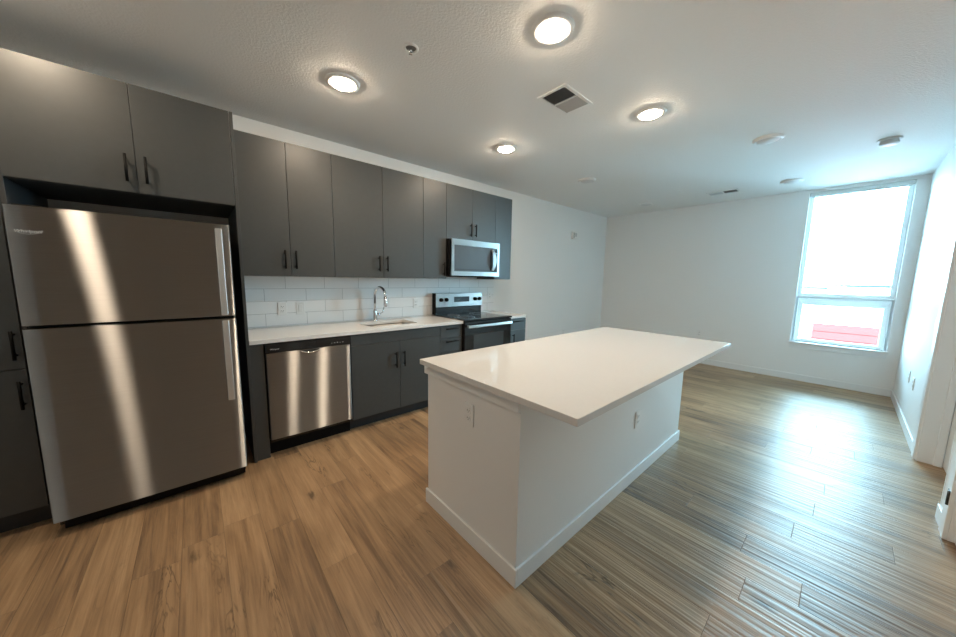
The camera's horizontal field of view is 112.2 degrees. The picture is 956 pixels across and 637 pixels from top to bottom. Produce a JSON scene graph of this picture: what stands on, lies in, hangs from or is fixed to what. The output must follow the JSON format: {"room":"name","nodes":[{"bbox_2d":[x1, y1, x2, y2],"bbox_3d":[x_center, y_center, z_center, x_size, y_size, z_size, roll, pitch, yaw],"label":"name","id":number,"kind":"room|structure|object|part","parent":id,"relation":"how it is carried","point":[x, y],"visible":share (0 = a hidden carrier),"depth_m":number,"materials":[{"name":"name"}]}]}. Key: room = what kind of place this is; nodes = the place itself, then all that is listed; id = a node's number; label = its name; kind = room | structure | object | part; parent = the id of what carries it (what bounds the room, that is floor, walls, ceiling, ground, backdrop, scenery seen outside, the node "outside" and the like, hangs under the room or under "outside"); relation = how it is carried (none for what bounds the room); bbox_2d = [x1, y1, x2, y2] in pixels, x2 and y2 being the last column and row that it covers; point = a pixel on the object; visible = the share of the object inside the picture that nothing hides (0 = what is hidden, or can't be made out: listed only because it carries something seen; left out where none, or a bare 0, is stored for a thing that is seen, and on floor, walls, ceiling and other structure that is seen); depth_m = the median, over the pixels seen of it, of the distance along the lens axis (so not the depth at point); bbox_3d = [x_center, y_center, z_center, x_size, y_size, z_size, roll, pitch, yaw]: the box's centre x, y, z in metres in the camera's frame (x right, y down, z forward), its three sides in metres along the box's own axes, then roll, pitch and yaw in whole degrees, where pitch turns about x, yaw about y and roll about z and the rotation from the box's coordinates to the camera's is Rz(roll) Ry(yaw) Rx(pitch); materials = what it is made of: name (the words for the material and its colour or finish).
{"room":"apartment kitchen","nodes":[
{"label":"apartment kitchen","id":0,"kind":"room"},
{"bbox_2d":[47,114,606,340],"bbox_3d":[-0.463,-0.474,4.162,8.445,2.653,0.150,-5,9,-41],"label":"wall","id":1,"kind":"structure","parent":0,"point":[556,279],"depth_m":5.26,"materials":[{"name":"white paint"}]},
{"bbox_2d":[0,48,234,217],"bbox_3d":[-2.151,-1.043,2.036,0.904,0.589,0.688,-5,9,-41],"label":"upper cabinet","id":2,"kind":"object","parent":1,"relation":"attached to","point":[67,133],"visible":1,"depth_m":1.77,"materials":[{"name":"grey laminate"}]},
{"bbox_3d":[-2.124,-0.997,1.669,0.456,0.586,0.018,-5,9,-41],"label":"door","id":3,"kind":"part","parent":2,"relation":"part of","materials":[{"name":"grey laminate"}]},
{"bbox_3d":[-1.964,-0.841,1.794,0.013,0.148,0.039,-5,9,-41],"label":"handle","id":4,"kind":"part","parent":2,"relation":"part of","materials":[{"name":"black metal"}]},
{"bbox_3d":[-1.905,-0.847,1.846,0.013,0.148,0.039,-5,9,-41],"label":"handle","id":5,"kind":"part","parent":2,"relation":"part of","materials":[{"name":"black metal"}]},
{"bbox_3d":[-1.784,-1.028,1.964,0.442,0.586,0.018,-5,9,-41],"label":"door","id":6,"kind":"part","parent":2,"relation":"part of","materials":[{"name":"grey laminate"}]},
{"bbox_2d":[233,129,334,276],"bbox_3d":[-1.635,-0.887,2.712,0.689,1.050,0.388,-5,9,-41],"label":"upper cabinet","id":7,"kind":"object","parent":1,"relation":"attached to","point":[285,189],"visible":0.81,"depth_m":2.58,"materials":[{"name":"grey laminate"}]},
{"bbox_3d":[-1.669,-0.860,2.490,0.342,1.047,0.018,-5,9,-41],"label":"door","id":8,"kind":"part","parent":7,"relation":"part of","materials":[{"name":"grey laminate"}]},
{"bbox_3d":[-1.560,-0.478,2.602,0.013,0.148,0.039,-5,9,-41],"label":"handle","id":9,"kind":"part","parent":7,"relation":"part of","materials":[{"name":"black metal"}]},
{"bbox_3d":[-1.501,-0.483,2.653,0.013,0.148,0.039,-5,9,-41],"label":"handle","id":10,"kind":"part","parent":7,"relation":"part of","materials":[{"name":"black metal"}]},
{"bbox_3d":[-1.409,-0.884,2.716,0.342,1.047,0.018,-5,9,-41],"label":"door","id":11,"kind":"part","parent":7,"relation":"part of","materials":[{"name":"grey laminate"}]},
{"bbox_2d":[244,276,493,328],"bbox_3d":[-0.906,-0.238,3.698,2.992,0.457,0.010,-5,9,-41],"label":"backsplash","id":12,"kind":"structure","parent":1,"relation":"attached to","point":[325,299],"depth_m":3.28,"materials":[{"name":"white tile"}]},
{"bbox_2d":[277,302,286,314],"bbox_3d":[-1.786,-0.088,2.933,0.072,0.116,0.008,-5,9,-41],"label":"wall outlet","id":13,"kind":"object","parent":12,"relation":"attached to","point":[282,307],"visible":1,"depth_m":2.93,"materials":[{"name":"white plastic"}]},
{"bbox_2d":[296,302,304,313],"bbox_3d":[-1.674,-0.098,3.029,0.072,0.116,0.009,-5,9,-41],"label":"wall switch","id":14,"kind":"object","parent":12,"relation":"attached to","point":[300,306],"visible":1,"depth_m":3.03,"materials":[{"name":"white plastic"}]},
{"bbox_2d":[413,298,418,307],"bbox_3d":[-0.742,-0.184,3.837,0.072,0.116,0.008,-5,9,-41],"label":"wall outlet","id":15,"kind":"object","parent":12,"relation":"attached to","point":[415,300],"visible":1,"depth_m":3.83,"materials":[{"name":"white plastic"}]},
{"bbox_2d":[330,154,422,277],"bbox_3d":[-1.030,-0.943,3.237,0.916,1.050,0.388,-5,9,-41],"label":"upper cabinet","id":16,"kind":"object","parent":1,"relation":"attached to","point":[378,210],"visible":0.97,"depth_m":3.08,"materials":[{"name":"grey laminate"}]},
{"bbox_3d":[-1.105,-0.911,2.979,0.459,1.047,0.018,-5,9,-41],"label":"door","id":17,"kind":"part","parent":16,"relation":"part of","materials":[{"name":"grey laminate"}]},
{"bbox_3d":[-0.958,-0.533,3.124,0.013,0.148,0.039,-5,9,-41],"label":"handle","id":18,"kind":"part","parent":16,"relation":"part of","materials":[{"name":"black metal"}]},
{"bbox_3d":[-0.895,-0.539,3.179,0.013,0.148,0.039,-5,9,-41],"label":"handle","id":19,"kind":"part","parent":16,"relation":"part of","materials":[{"name":"black metal"}]},
{"bbox_3d":[-0.759,-0.943,3.279,0.452,1.047,0.018,-5,9,-41],"label":"door","id":20,"kind":"part","parent":16,"relation":"part of","materials":[{"name":"grey laminate"}]},
{"bbox_2d":[423,177,445,278],"bbox_3d":[-0.571,-0.985,3.635,0.299,1.050,0.388,-5,9,-41],"label":"upper cabinet","id":21,"kind":"object","parent":1,"relation":"attached to","point":[434,191],"visible":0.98,"depth_m":3.51,"materials":[{"name":"grey laminate"}]},
{"bbox_2d":[446,183,495,242],"bbox_3d":[-0.166,-1.245,3.955,0.763,0.600,0.388,-5,9,-41],"label":"upper cabinet","id":22,"kind":"object","parent":1,"relation":"attached to","point":[470,214],"visible":0.77,"depth_m":3.81,"materials":[{"name":"grey laminate"}]},
{"bbox_3d":[-0.214,-1.216,3.721,0.379,0.597,0.018,-5,9,-41],"label":"door","id":23,"kind":"part","parent":22,"relation":"part of","materials":[{"name":"grey laminate"}]},
{"bbox_2d":[446,238,499,277],"bbox_3d":[-0.136,-0.728,3.983,0.752,0.426,0.471,-5,9,-41],"label":"microwave oven","id":24,"kind":"object","parent":22,"relation":"attached to","point":[464,258],"visible":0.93,"depth_m":3.79,"materials":[{"name":"silver metal"}]},
{"bbox_3d":[-0.051,-0.706,3.833,0.601,0.294,0.026,-5,9,-41],"label":"door glass","id":25,"kind":"part","parent":24,"relation":"part of","materials":[{"name":"black glass"}]},
{"bbox_3d":[0.194,-0.723,3.993,0.056,0.256,0.052,-5,9,-41],"label":"handle","id":26,"kind":"part","parent":24,"relation":"part of","materials":[{"name":"silver metal"}]},
{"bbox_3d":[0.206,-0.730,4.054,0.075,0.294,0.027,-5,9,-41],"label":"control panel","id":27,"kind":"part","parent":24,"relation":"part of","materials":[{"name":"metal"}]},
{"bbox_3d":[0.074,-1.243,3.970,0.379,0.597,0.018,-5,9,-41],"label":"door","id":28,"kind":"part","parent":22,"relation":"part of","materials":[{"name":"grey laminate"}]},
{"bbox_2d":[477,196,511,278],"bbox_3d":[0.219,-1.060,4.345,0.299,1.050,0.349,-5,9,-41],"label":"upper cabinet","id":29,"kind":"object","parent":1,"relation":"attached to","point":[503,221],"visible":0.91,"depth_m":4.22,"materials":[{"name":"grey laminate"}]},
{"bbox_3d":[0.327,-1.043,4.221,0.297,1.047,0.018,-5,9,-41],"label":"door","id":30,"kind":"part","parent":29,"relation":"part of","materials":[{"name":"grey laminate"}]},
{"bbox_2d":[571,232,576,239],"bbox_3d":[1.752,-1.506,5.832,0.120,0.130,0.050,-5,9,-41],"label":"fire alarm","id":31,"kind":"object","parent":1,"relation":"attached to","point":[574,234],"visible":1,"depth_m":5.82,"materials":[{"name":"white plastic"}]},
{"bbox_2d":[0,363,955,636],"bbox_3d":[1.419,1.195,2.168,8.445,0.100,5.950,-5,9,-41],"label":"floor","id":32,"kind":"structure","parent":0,"point":[779,507],"depth_m":1.63,"materials":[{"name":"brown wood"}]},
{"bbox_2d":[0,165,51,532],"bbox_3d":[-2.686,-0.086,1.699,0.472,2.422,0.688,-5,9,-41],"label":"pantry cabinet","id":33,"kind":"object","parent":32,"relation":"on","point":[24,497],"visible":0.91,"depth_m":1.65,"materials":[{"name":"grey laminate"}]},
{"bbox_3d":[-2.329,0.135,1.610,0.013,0.148,0.039,-5,9,-41],"label":"handle","id":34,"kind":"part","parent":33,"relation":"part of","materials":[{"name":"black metal"}]},
{"bbox_3d":[-2.490,-0.491,1.418,0.453,1.539,0.018,-5,9,-41],"label":"door","id":35,"kind":"part","parent":33,"relation":"part of","materials":[{"name":"grey laminate"}]},
{"bbox_3d":[-2.333,0.391,1.642,0.013,0.148,0.039,-5,9,-41],"label":"handle","id":36,"kind":"part","parent":33,"relation":"part of","materials":[{"name":"black metal"}]},
{"bbox_3d":[-2.509,0.653,1.561,0.453,0.762,0.018,-5,9,-41],"label":"door","id":37,"kind":"part","parent":33,"relation":"part of","materials":[{"name":"grey laminate"}]},
{"bbox_2d":[2,203,247,527],"bbox_3d":[-2.109,0.242,2.102,0.824,1.690,0.814,-5,9,-41],"label":"refrigerator","id":38,"kind":"object","parent":32,"relation":"on","point":[130,339],"visible":1,"depth_m":1.77,"materials":[{"name":"silver metal"}]},
{"bbox_3d":[-1.880,-0.274,1.784,0.824,0.564,0.070,-5,9,-41],"label":"freezer door","id":39,"kind":"part","parent":38,"relation":"part of","materials":[{"name":"silver metal"}]},
{"bbox_3d":[-1.894,0.527,1.884,0.824,1.015,0.070,-5,9,-41],"label":"door","id":40,"kind":"part","parent":38,"relation":"part of","materials":[{"name":"silver metal"}]},
{"bbox_3d":[-1.580,-0.282,1.979,0.034,0.526,0.044,-5,9,-41],"label":"handle","id":41,"kind":"part","parent":38,"relation":"part of","materials":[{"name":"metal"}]},
{"bbox_3d":[-1.589,0.265,2.047,0.034,0.514,0.044,-5,9,-41],"label":"handle","id":42,"kind":"part","parent":38,"relation":"part of","materials":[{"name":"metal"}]},
{"bbox_2d":[228,111,257,462],"bbox_3d":[-1.831,-0.168,2.466,0.018,2.422,0.648,-5,9,-41],"label":"end panel","id":43,"kind":"object","parent":32,"relation":"on","point":[234,218],"visible":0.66,"depth_m":2.34,"materials":[{"name":"grey laminate"}]},
{"bbox_2d":[249,344,270,460],"bbox_3d":[-1.810,0.590,2.603,0.084,0.884,0.629,-5,9,-41],"label":"cabinet filler","id":44,"kind":"object","parent":32,"relation":"on","point":[257,363],"visible":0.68,"depth_m":2.37,"materials":[{"name":"grey laminate"}]},
{"bbox_2d":[263,336,351,452],"bbox_3d":[-1.522,0.574,2.812,0.611,0.874,0.634,-5,9,-41],"label":"dishwasher","id":45,"kind":"object","parent":32,"relation":"on","point":[309,391],"visible":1,"depth_m":2.56,"materials":[{"name":"silver metal"}]},
{"bbox_3d":[-1.332,0.202,2.554,0.611,0.066,0.050,-5,9,-41],"label":"control panel","id":46,"kind":"part","parent":45,"relation":"part of","materials":[{"name":"black plastic"}]},
{"bbox_3d":[-1.387,0.968,2.698,0.611,0.125,0.015,-5,9,-41],"label":"toe panel","id":47,"kind":"part","parent":45,"relation":"part of","materials":[{"name":"black metal"}]},
{"bbox_2d":[346,326,439,428],"bbox_3d":[-0.945,0.514,3.328,0.924,0.884,0.668,-5,9,-41],"label":"base cabinet","id":48,"kind":"object","parent":32,"relation":"on","point":[388,377],"visible":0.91,"depth_m":3.04,"materials":[{"name":"grey laminate"}]},
{"bbox_2d":[248,315,462,344],"bbox_3d":[-1.101,0.074,3.143,1.929,0.030,0.647,-5,9,-41],"label":"countertop","id":49,"kind":"structure","parent":48,"relation":"on","point":[265,335],"depth_m":2.88,"materials":[{"name":"white stone"}]},
{"bbox_2d":[372,286,386,320],"bbox_3d":[-1.033,-0.155,3.374,0.134,0.369,0.196,-2,8,-26],"label":"kitchen faucet","id":50,"kind":"object","parent":49,"relation":"on","point":[375,314],"visible":1,"depth_m":3.40,"materials":[{"name":"silver metal"}]},
{"bbox_3d":[-1.028,-0.204,3.366,0.198,0.269,0.029,6,9,34],"label":"spout","id":51,"kind":"part","parent":50,"relation":"part of","materials":[{"name":"silver metal"}]},
{"bbox_2d":[366,322,408,326],"bbox_3d":[-0.914,0.169,3.296,0.537,0.190,0.357,-5,9,-41],"label":"sink","id":52,"kind":"object","parent":49,"relation":"in","point":[387,324],"visible":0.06,"depth_m":3.45,"materials":[{"name":"metal"}]},
{"bbox_3d":[-0.931,0.556,2.963,0.459,0.664,0.018,-5,9,-41],"label":"door","id":53,"kind":"part","parent":48,"relation":"part of","materials":[{"name":"grey laminate"}]},
{"bbox_3d":[-0.772,0.389,3.042,0.013,0.148,0.039,-5,9,-41],"label":"handle","id":54,"kind":"part","parent":48,"relation":"part of","materials":[{"name":"black metal"}]},
{"bbox_3d":[-0.709,0.383,3.096,0.013,0.148,0.039,-5,9,-41],"label":"handle","id":55,"kind":"part","parent":48,"relation":"part of","materials":[{"name":"black metal"}]},
{"bbox_3d":[-0.583,0.525,3.265,0.459,0.664,0.018,-5,9,-41],"label":"door","id":56,"kind":"part","parent":48,"relation":"part of","materials":[{"name":"grey laminate"}]},
{"bbox_2d":[439,324,461,354],"bbox_3d":[-0.487,0.472,3.725,0.291,0.884,0.668,-5,9,-41],"label":"base cabinet","id":57,"kind":"object","parent":32,"relation":"on","point":[450,335],"visible":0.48,"depth_m":3.46,"materials":[{"name":"grey laminate"}]},
{"bbox_3d":[-0.293,0.139,3.466,0.288,0.134,0.018,-5,9,-41],"label":"drawer","id":58,"kind":"part","parent":57,"relation":"part of","materials":[{"name":"grey laminate"}]},
{"bbox_3d":[-0.299,0.473,3.508,0.288,0.235,0.018,-5,9,-41],"label":"drawer","id":59,"kind":"part","parent":57,"relation":"part of","materials":[{"name":"grey laminate"}]},
{"bbox_3d":[-0.295,0.281,3.484,0.288,0.146,0.018,-5,9,-41],"label":"drawer","id":60,"kind":"part","parent":57,"relation":"part of","materials":[{"name":"grey laminate"}]},
{"bbox_2d":[432,292,512,351],"bbox_3d":[-0.062,0.278,4.024,0.755,1.170,0.690,-5,9,-41],"label":"electric range","id":61,"kind":"object","parent":32,"relation":"on","point":[480,329],"visible":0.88,"depth_m":3.92,"materials":[{"name":"black metal"}]},
{"bbox_2d":[433,312,511,321],"bbox_3d":[-0.064,-0.032,3.993,0.754,0.019,0.630,-5,9,-41],"label":"cooktop","id":62,"kind":"object","parent":61,"relation":"in","point":[463,316],"depth_m":3.91,"materials":[{"name":"black glass"}]},
{"bbox_3d":[0.116,0.318,3.821,0.742,0.615,0.042,-5,9,-41],"label":"oven door","id":63,"kind":"part","parent":61,"relation":"part of","materials":[{"name":"black ceramic"}]},
{"bbox_3d":[0.147,0.069,3.754,0.700,0.034,0.055,-5,9,-41],"label":"handle","id":64,"kind":"part","parent":61,"relation":"part of","materials":[{"name":"silver metal"}]},
{"bbox_2d":[510,317,525,342],"bbox_3d":[0.315,0.399,4.420,0.310,0.884,0.668,-5,9,-41],"label":"base cabinet","id":65,"kind":"object","parent":32,"relation":"on","point":[518,325],"visible":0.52,"depth_m":4.17,"materials":[{"name":"grey laminate"}]},
{"bbox_2d":[482,311,526,318],"bbox_3d":[0.316,-0.056,4.371,0.316,0.030,0.647,-5,9,-41],"label":"countertop","id":66,"kind":"structure","parent":65,"relation":"on","point":[514,315],"depth_m":4.26,"materials":[{"name":"white stone"}]},
{"bbox_3d":[0.502,0.450,4.209,0.307,0.614,0.018,-5,9,-41],"label":"door","id":67,"kind":"part","parent":65,"relation":"part of","materials":[{"name":"grey laminate"}]},
{"bbox_3d":[0.508,0.071,4.161,0.307,0.144,0.018,-5,9,-41],"label":"drawer","id":68,"kind":"part","parent":65,"relation":"part of","materials":[{"name":"grey laminate"}]},
{"bbox_2d":[424,366,683,588],"bbox_3d":[0.727,0.664,2.357,2.132,0.884,0.749,-5,9,-41],"label":"kitchen island","id":69,"kind":"object","parent":32,"relation":"on","point":[517,484],"visible":0.71,"depth_m":1.66,"materials":[{"name":"white paint"}]},
{"bbox_2d":[464,401,473,426],"bbox_3d":[-0.047,0.483,1.620,0.008,0.116,0.072,-5,9,-41],"label":"wall outlet","id":70,"kind":"object","parent":69,"relation":"attached to","point":[468,408],"visible":1,"depth_m":1.61,"materials":[{"name":"white plastic"}]},
{"bbox_3d":[0.722,1.057,2.408,2.126,0.090,0.749,-5,9,-41],"label":"baseboard","id":71,"kind":"part","parent":69,"relation":"part of","materials":[{"name":"white paint"}]},
{"bbox_2d":[420,327,730,426],"bbox_3d":[0.814,0.227,2.178,2.159,0.030,1.028,-5,9,-41],"label":"island countertop","id":72,"kind":"structure","parent":69,"relation":"on","point":[574,378],"depth_m":1.74,"materials":[{"name":"white stone"}]},
{"bbox_2d":[634,409,640,427],"bbox_3d":[1.087,0.683,2.186,0.072,0.116,0.008,-5,9,-41],"label":"wall outlet","id":73,"kind":"object","parent":69,"relation":"attached to","point":[637,416],"visible":1,"depth_m":2.18,"materials":[{"name":"white plastic"}]},
{"bbox_2d":[0,0,955,217],"bbox_3d":[1.464,-1.537,1.826,8.445,0.100,5.950,-5,9,-41],"label":"ceiling","id":74,"kind":"structure","parent":0,"point":[838,78],"depth_m":2.04,"materials":[{"name":"white paint"}]},
{"bbox_2d":[325,72,359,92],"bbox_3d":[-0.895,-1.548,2.130,0.216,0.031,0.216,-5,9,-41],"label":"recessed light","id":75,"kind":"object","parent":74,"relation":"in","point":[339,81],"visible":1,"depth_m":2.10,"materials":[{"name":"white plastic"}]},
{"bbox_2d":[403,42,418,55],"bbox_3d":[-0.375,-1.496,1.800,0.086,0.036,0.086,-5,9,-41],"label":"sprinkler","id":76,"kind":"object","parent":74,"relation":"attached to","point":[411,48],"visible":1,"depth_m":1.79,"materials":[{"name":"white metal"}]},
{"bbox_2d":[495,143,516,152],"bbox_3d":[0.275,-1.657,3.154,0.216,0.031,0.216,-5,9,-41],"label":"recessed light","id":77,"kind":"object","parent":74,"relation":"in","point":[502,148],"visible":1,"depth_m":3.12,"materials":[{"name":"white plastic"}]},
{"bbox_2d":[531,11,574,44],"bbox_3d":[0.381,-1.466,1.645,0.216,0.031,0.216,-5,9,-41],"label":"recessed light","id":78,"kind":"object","parent":74,"relation":"in","point":[552,28],"visible":1,"depth_m":1.61,"materials":[{"name":"white plastic"}]},
{"bbox_2d":[537,83,592,114],"bbox_3d":[0.623,-1.554,2.291,0.345,0.009,0.232,-5,9,-41],"label":"ceiling vent","id":79,"kind":"object","parent":74,"relation":"in","point":[563,98],"visible":1,"depth_m":2.28,"materials":[{"name":"white plastic"}]},
{"bbox_2d":[578,177,595,183],"bbox_3d":[1.395,-1.757,4.115,0.216,0.033,0.216,-5,9,-41],"label":"recessed light","id":80,"kind":"object","parent":74,"relation":"in","point":[586,180],"visible":1,"depth_m":4.07,"materials":[{"name":"white plastic"}]},
{"bbox_2d":[635,106,666,120],"bbox_3d":[1.315,-1.551,2.453,0.216,0.031,0.216,-5,9,-41],"label":"recessed light","id":81,"kind":"object","parent":74,"relation":"in","point":[652,112],"visible":1,"depth_m":2.42,"materials":[{"name":"white plastic"}]},
{"bbox_2d":[706,188,740,195],"bbox_3d":[3.482,-1.790,4.563,0.200,0.009,0.370,-5,9,-41],"label":"ceiling vent","id":82,"kind":"object","parent":74,"relation":"in","point":[736,189],"visible":1,"depth_m":4.56,"materials":[{"name":"white plastic"}]},
{"bbox_2d":[752,133,784,144],"bbox_3d":[2.574,-1.579,2.851,0.216,0.033,0.216,-5,9,-41],"label":"smoke detector","id":83,"kind":"object","parent":74,"relation":"in","point":[770,138],"visible":1,"depth_m":2.81,"materials":[{"name":"white plastic"}]},
{"bbox_2d":[780,178,803,184],"bbox_3d":[3.915,-1.702,4.009,0.216,0.033,0.216,-5,9,-41],"label":"recessed light","id":84,"kind":"object","parent":74,"relation":"in","point":[795,180],"visible":1,"depth_m":3.97,"materials":[{"name":"white plastic"}]},
{"bbox_2d":[877,135,903,146],"bbox_3d":[3.614,-1.549,2.822,0.146,0.051,0.146,-5,9,-41],"label":"smoke detector","id":85,"kind":"object","parent":74,"relation":"attached to","point":[893,140],"visible":1,"depth_m":2.79,"materials":[{"name":"grey plastic"}]},
{"bbox_2d":[600,174,932,389],"bbox_3d":[4.003,-0.543,5.312,0.200,2.653,3.987,-5,9,-41],"label":"wall","id":86,"kind":"structure","parent":0,"point":[729,271],"depth_m":5.08,"materials":[{"name":"white paint"}]},
{"bbox_2d":[696,330,701,336],"bbox_3d":[3.780,0.254,5.493,0.008,0.116,0.072,-5,9,-41],"label":"wall outlet","id":87,"kind":"object","parent":86,"relation":"attached to","point":[699,332],"visible":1,"depth_m":5.49,"materials":[{"name":"white plastic"}]},
{"bbox_2d":[700,359,891,396],"bbox_3d":[3.868,0.731,5.439,0.013,0.090,3.887,-5,9,-41],"label":"baseboard","id":88,"kind":"structure","parent":86,"relation":"attached to","point":[844,385],"depth_m":4.56,"materials":[{"name":"white paint"}]},
{"bbox_2d":[788,184,915,358],"bbox_3d":[4.863,-0.614,4.244,0.179,2.147,0.901,-5,9,-41],"label":"window","id":89,"kind":"structure","parent":86,"relation":"in","point":[878,301],"depth_m":4.24,"materials":[{"name":"white plastic"}]},
{"bbox_3d":[4.819,0.410,4.348,0.108,0.086,0.901,-5,9,-41],"label":"sill","id":90,"kind":"part","parent":89,"relation":"part of","materials":[{"name":"white paint"}]},
{"bbox_3d":[4.894,0.053,4.364,0.059,0.624,0.832,-5,9,-41],"label":"sash","id":91,"kind":"part","parent":89,"relation":"part of","materials":[{"name":"white plastic"}]},
{"bbox_2d":[811,179,915,197],"bbox_3d":[4.867,-1.644,4.103,0.062,0.064,0.865,-5,9,-41],"label":"roller blind","id":92,"kind":"object","parent":89,"relation":"attached to","point":[908,182],"visible":1,"depth_m":4.05,"materials":[{"name":"fabric"}]},
{"bbox_2d":[893,144,955,542],"bbox_3d":[3.185,-0.146,2.032,5.375,2.653,0.120,-5,9,-41],"label":"wall","id":93,"kind":"structure","parent":0,"point":[939,225],"depth_m":3.04,"materials":[{"name":"white paint"}]},
{"bbox_2d":[890,390,913,450],"bbox_3d":[4.355,1.005,3.311,2.072,0.090,0.013,-5,9,-41],"label":"baseboard","id":94,"kind":"structure","parent":93,"relation":"attached to","point":[905,428],"depth_m":3.14,"materials":[{"name":"white paint"}]},
{"bbox_2d":[911,226,955,458],"bbox_3d":[3.180,0.092,2.153,1.080,2.150,0.018,-5,9,-41],"label":"trim","id":95,"kind":"structure","parent":93,"relation":"attached to","point":[953,247],"depth_m":2.48,"materials":[{"name":"white paint"}]},
{"bbox_2d":[915,256,955,503],"bbox_3d":[3.198,0.149,2.061,0.978,2.060,0.164,-5,9,-41],"label":"trim","id":96,"kind":"structure","parent":93,"relation":"attached to","point":[941,400],"depth_m":2.44,"materials":[{"name":"white paint"}]},
{"bbox_2d":[935,504,941,526],"bbox_3d":[2.700,1.157,1.877,0.152,0.090,0.013,-5,9,-41],"label":"baseboard","id":97,"kind":"object","parent":93,"relation":"attached to","point":[939,506],"visible":0.53,"depth_m":1.89,"materials":[{"name":"white paint"}]},
{"bbox_2d":[938,447,955,539],"bbox_3d":[2.268,0.176,1.362,1.033,2.150,0.018,-5,9,-41],"label":"trim","id":98,"kind":"structure","parent":93,"relation":"attached to","point":[947,510],"depth_m":1.76,"materials":[{"name":"white paint"}]},
{"bbox_2d":[943,405,955,472],"bbox_3d":[3.218,0.158,2.036,0.930,2.030,0.099,-5,9,-41],"label":"door","id":99,"kind":"structure","parent":93,"relation":"in","point":[953,425],"depth_m":2.39,"materials":[{"name":"white paint"}]},
{"bbox_2d":[945,488,955,544],"bbox_3d":[2.295,0.218,1.366,0.887,2.047,0.099,-5,9,-41],"label":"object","id":100,"kind":"structure","parent":93,"relation":"in","point":[948,490],"depth_m":1.75,"materials":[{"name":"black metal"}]},
{"label":"outside","id":101,"kind":"structure","parent":0,"visible":0},
{"bbox_3d":[90.833,0.601,84.527,232.475,0.400,240.000,-5,9,-41],"label":"ground","id":102,"kind":"structure","parent":101,"visible":0},
{"bbox_2d":[798,287,829,338],"bbox_3d":[55.197,-1.206,56.943,10.600,8.850,8.600,-5,9,-41],"label":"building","id":103,"kind":"structure","parent":102,"relation":"on","point":[805,329],"depth_m":51.85,"materials":[{"name":"white"}]},
{"bbox_2d":[802,304,883,345],"bbox_3d":[24.017,3.043,21.436,8.200,8.200,3.650,-5,9,-41],"label":"building","id":104,"kind":"structure","parent":102,"relation":"on","point":[847,324],"depth_m":18.44,"materials":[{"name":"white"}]},
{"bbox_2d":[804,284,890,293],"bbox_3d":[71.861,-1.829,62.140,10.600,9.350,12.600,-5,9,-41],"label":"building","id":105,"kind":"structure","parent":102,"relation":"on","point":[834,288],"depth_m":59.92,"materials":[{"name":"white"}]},
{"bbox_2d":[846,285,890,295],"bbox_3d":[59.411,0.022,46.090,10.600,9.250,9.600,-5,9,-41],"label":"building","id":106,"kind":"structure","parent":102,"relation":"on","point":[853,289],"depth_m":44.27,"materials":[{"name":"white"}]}
]}

